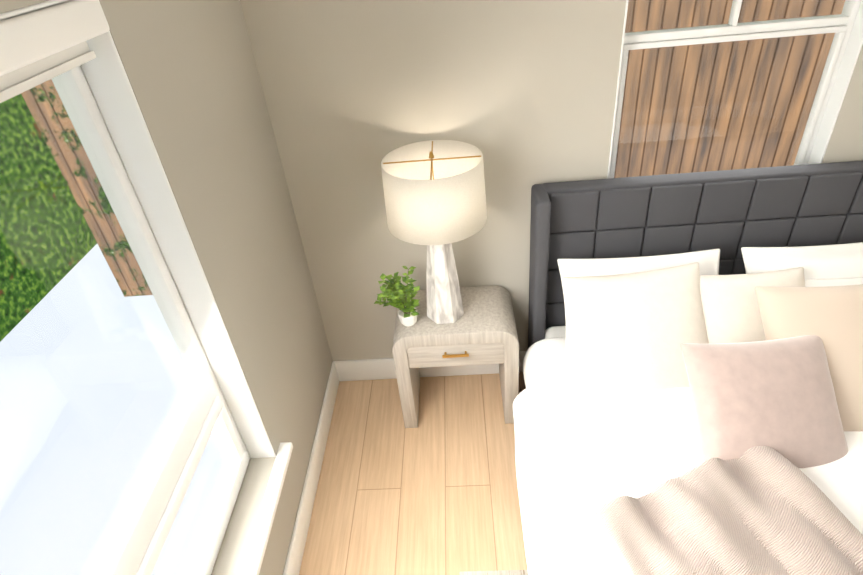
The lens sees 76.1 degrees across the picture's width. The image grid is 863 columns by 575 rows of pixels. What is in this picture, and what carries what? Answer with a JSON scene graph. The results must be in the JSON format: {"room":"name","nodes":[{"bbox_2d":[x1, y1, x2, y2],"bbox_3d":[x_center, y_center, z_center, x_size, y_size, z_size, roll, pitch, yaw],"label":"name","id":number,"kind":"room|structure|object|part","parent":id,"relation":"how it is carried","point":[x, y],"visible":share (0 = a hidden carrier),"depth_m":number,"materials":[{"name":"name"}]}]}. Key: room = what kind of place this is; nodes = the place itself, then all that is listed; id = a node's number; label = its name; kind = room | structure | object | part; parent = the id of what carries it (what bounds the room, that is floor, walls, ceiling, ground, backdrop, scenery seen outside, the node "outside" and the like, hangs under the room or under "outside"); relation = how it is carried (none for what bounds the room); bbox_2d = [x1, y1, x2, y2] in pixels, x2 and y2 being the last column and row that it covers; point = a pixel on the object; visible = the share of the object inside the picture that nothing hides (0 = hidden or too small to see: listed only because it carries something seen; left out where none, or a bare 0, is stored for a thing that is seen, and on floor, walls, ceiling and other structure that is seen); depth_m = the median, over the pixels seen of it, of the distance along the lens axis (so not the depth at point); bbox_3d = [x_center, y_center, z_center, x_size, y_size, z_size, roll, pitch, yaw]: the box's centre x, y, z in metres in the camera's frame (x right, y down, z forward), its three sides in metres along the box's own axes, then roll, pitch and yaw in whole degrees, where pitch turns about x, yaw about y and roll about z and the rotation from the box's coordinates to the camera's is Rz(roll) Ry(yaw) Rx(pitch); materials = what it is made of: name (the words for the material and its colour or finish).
{"room":"bedroom","nodes":[
{"label":"bedroom","id":0,"kind":"room"},
{"bbox_2d":[0,0,332,574],"bbox_3d":[-0.811,0.544,1.102,0.180,2.720,4.050,-3,35,4],"label":"wall","id":1,"kind":"structure","parent":0,"point":[191,69],"depth_m":2.05,"materials":[{"name":"paint"}]},
{"bbox_2d":[0,0,275,574],"bbox_3d":[-0.805,0.417,1.201,0.165,1.710,1.420,-3,35,4],"label":"window","id":2,"kind":"structure","parent":1,"relation":"in","point":[99,102],"depth_m":1.61,"materials":[{"name":"white plastic"}]},
{"bbox_2d":[0,0,109,75],"bbox_3d":[-0.824,-0.237,0.733,0.092,0.078,1.396,-3,35,4],"label":"window blind","id":3,"kind":"object","parent":2,"relation":"attached to","point":[27,38],"visible":0.84,"depth_m":1.11,"materials":[{"name":"white fabric"}]},
{"bbox_2d":[0,41,95,102],"bbox_3d":[-0.837,-0.183,0.772,0.020,0.051,1.360,-3,35,4],"label":"blind rail","id":4,"kind":"object","parent":3,"relation":"hanging from","point":[23,79],"visible":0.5,"depth_m":1.17,"materials":[{"name":"white plastic"}]},
{"bbox_3d":[-0.791,0.920,1.561,0.068,0.367,1.312,-3,35,4],"label":"back window sash","id":5,"kind":"part","parent":2,"relation":"part of","materials":[{"name":"white wood"}]},
{"bbox_2d":[241,442,292,574],"bbox_3d":[-0.675,1.122,1.703,0.154,0.034,1.560,-3,35,4],"label":"window sill","id":6,"kind":"structure","parent":1,"relation":"attached to","point":[257,548],"depth_m":2.06,"materials":[{"name":"white wood"}]},
{"bbox_2d":[283,363,342,574],"bbox_3d":[-0.605,1.576,1.837,0.016,0.160,3.630,-3,35,4],"label":"baseboard","id":7,"kind":"structure","parent":1,"relation":"attached to","point":[293,561],"depth_m":2.69,"materials":[{"name":"white wood"}]},
{"bbox_2d":[299,372,527,574],"bbox_3d":[1.540,1.553,1.780,4.660,0.100,4.050,-3,35,4],"label":"floor","id":8,"kind":"structure","parent":0,"point":[435,492],"depth_m":2.73,"materials":[{"name":"brown wood"}]},
{"bbox_2d":[392,286,518,427],"bbox_3d":[0.138,0.384,2.967,0.620,0.660,0.398,-3,35,4],"label":"nightstand","id":9,"kind":"object","parent":8,"relation":"on","point":[482,330],"visible":0.71,"depth_m":2.73,"materials":[{"name":"grey wood"}]},
{"bbox_2d":[374,266,419,326],"bbox_3d":[-0.163,0.080,2.636,0.232,0.263,0.282,-3,35,4],"label":"plant","id":10,"kind":"object","parent":9,"relation":"on","point":[396,291],"visible":0.98,"depth_m":2.62,"materials":[{"name":"green plant"}]},
{"bbox_2d":[381,140,486,323],"bbox_3d":[0.034,-0.215,2.516,0.444,0.848,0.444,-3,35,4],"label":"lamp","id":11,"kind":"object","parent":9,"relation":"on","point":[435,196],"visible":1,"depth_m":2.30,"materials":[{"name":"fabric"}]},
{"bbox_3d":[0.012,-0.424,2.367,0.410,0.335,0.410,-3,35,4],"label":"stem","id":12,"kind":"part","parent":11,"relation":"part of","materials":[{"name":"gold metal"}]},
{"bbox_3d":[0.013,-0.420,2.370,0.444,0.285,0.444,-3,35,4],"label":"lamp shade","id":13,"kind":"part","parent":11,"relation":"part of","materials":[{"name":"fabric"}]},
{"bbox_3d":[0.123,0.230,2.869,0.476,0.148,0.358,-3,35,4],"label":"drawer","id":14,"kind":"part","parent":9,"relation":"part of","materials":[{"name":"grey wood"}]},
{"bbox_3d":[0.118,0.328,2.701,0.130,0.015,0.031,-3,35,4],"label":"handle","id":15,"kind":"part","parent":9,"relation":"part of","materials":[{"name":"gold metal"}]},
{"bbox_2d":[460,570,527,574],"bbox_3d":[1.433,1.656,1.560,2.660,0.007,1.770,-3,35,4],"label":"rug","id":16,"kind":"object","parent":8,"relation":"on","point":[514,572],"visible":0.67,"depth_m":2.34,"materials":[{"name":"beige fabric"}]},
{"bbox_2d":[513,160,862,574],"bbox_3d":[1.371,0.659,1.892,2.098,1.232,2.402,-3,35,4],"label":"bed","id":17,"kind":"object","parent":16,"relation":"on","point":[688,400],"visible":1,"depth_m":2.15,"materials":[{"name":"grey fabric"}]},
{"bbox_2d":[513,380,862,574],"bbox_3d":[1.391,0.928,1.993,2.105,0.572,1.313,-3,35,4],"label":"comforter","id":18,"kind":"object","parent":17,"relation":"on","point":[581,446],"depth_m":2.04,"materials":[{"name":"white fabric"}]},
{"bbox_2d":[593,442,862,574],"bbox_3d":[1.163,1.183,1.602,1.264,0.712,1.329,-3,35,4],"label":"throw","id":19,"kind":"object","parent":17,"relation":"on","point":[721,508],"depth_m":1.76,"materials":[{"name":"beige fabric"}]},
{"bbox_2d":[754,276,862,444],"bbox_3d":[1.647,0.281,2.146,0.686,0.474,0.516,-3,35,4],"label":"pillow","id":20,"kind":"object","parent":17,"relation":"on","point":[816,333],"depth_m":2.06,"materials":[{"name":"fabric"}]},
{"bbox_2d":[240,0,862,360],"bbox_3d":[1.540,-0.722,2.531,4.480,2.720,0.180,-3,35,4],"label":"wall","id":21,"kind":"structure","parent":0,"point":[520,95],"depth_m":2.42,"materials":[{"name":"paint"}]},
{"bbox_2d":[332,351,525,380],"bbox_3d":[1.557,0.378,3.198,4.300,0.160,0.016,-3,35,4],"label":"baseboard","id":22,"kind":"structure","parent":21,"relation":"attached to","point":[363,369],"depth_m":3.30,"materials":[{"name":"white wood"}]},
{"bbox_2d":[607,0,862,178],"bbox_3d":[1.274,-0.903,2.388,0.970,1.225,0.150,-3,35,4],"label":"window","id":23,"kind":"structure","parent":21,"relation":"in","point":[850,16],"depth_m":2.33,"materials":[{"name":"white plastic"}]},
{"bbox_3d":[1.292,-0.749,2.518,0.902,0.753,0.028,-3,35,4],"label":"right window sash","id":24,"kind":"part","parent":23,"relation":"part of","materials":[{"name":"white wood"}]},
{"label":"outside","id":25,"kind":"structure","parent":0,"visible":0},
{"bbox_2d":[0,94,96,341],"bbox_3d":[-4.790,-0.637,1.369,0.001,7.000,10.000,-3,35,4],"label":"hedge","id":26,"kind":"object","parent":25,"point":[31,249],"depth_m":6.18,"materials":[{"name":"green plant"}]},
{"bbox_2d":[22,0,844,296],"bbox_3d":[0.743,-3.005,3.876,9.000,7.000,0.001,-3,35,4],"label":"wooden fence","id":27,"kind":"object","parent":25,"point":[741,157],"depth_m":4.87,"materials":[{"name":"brown wood"}]}
]}

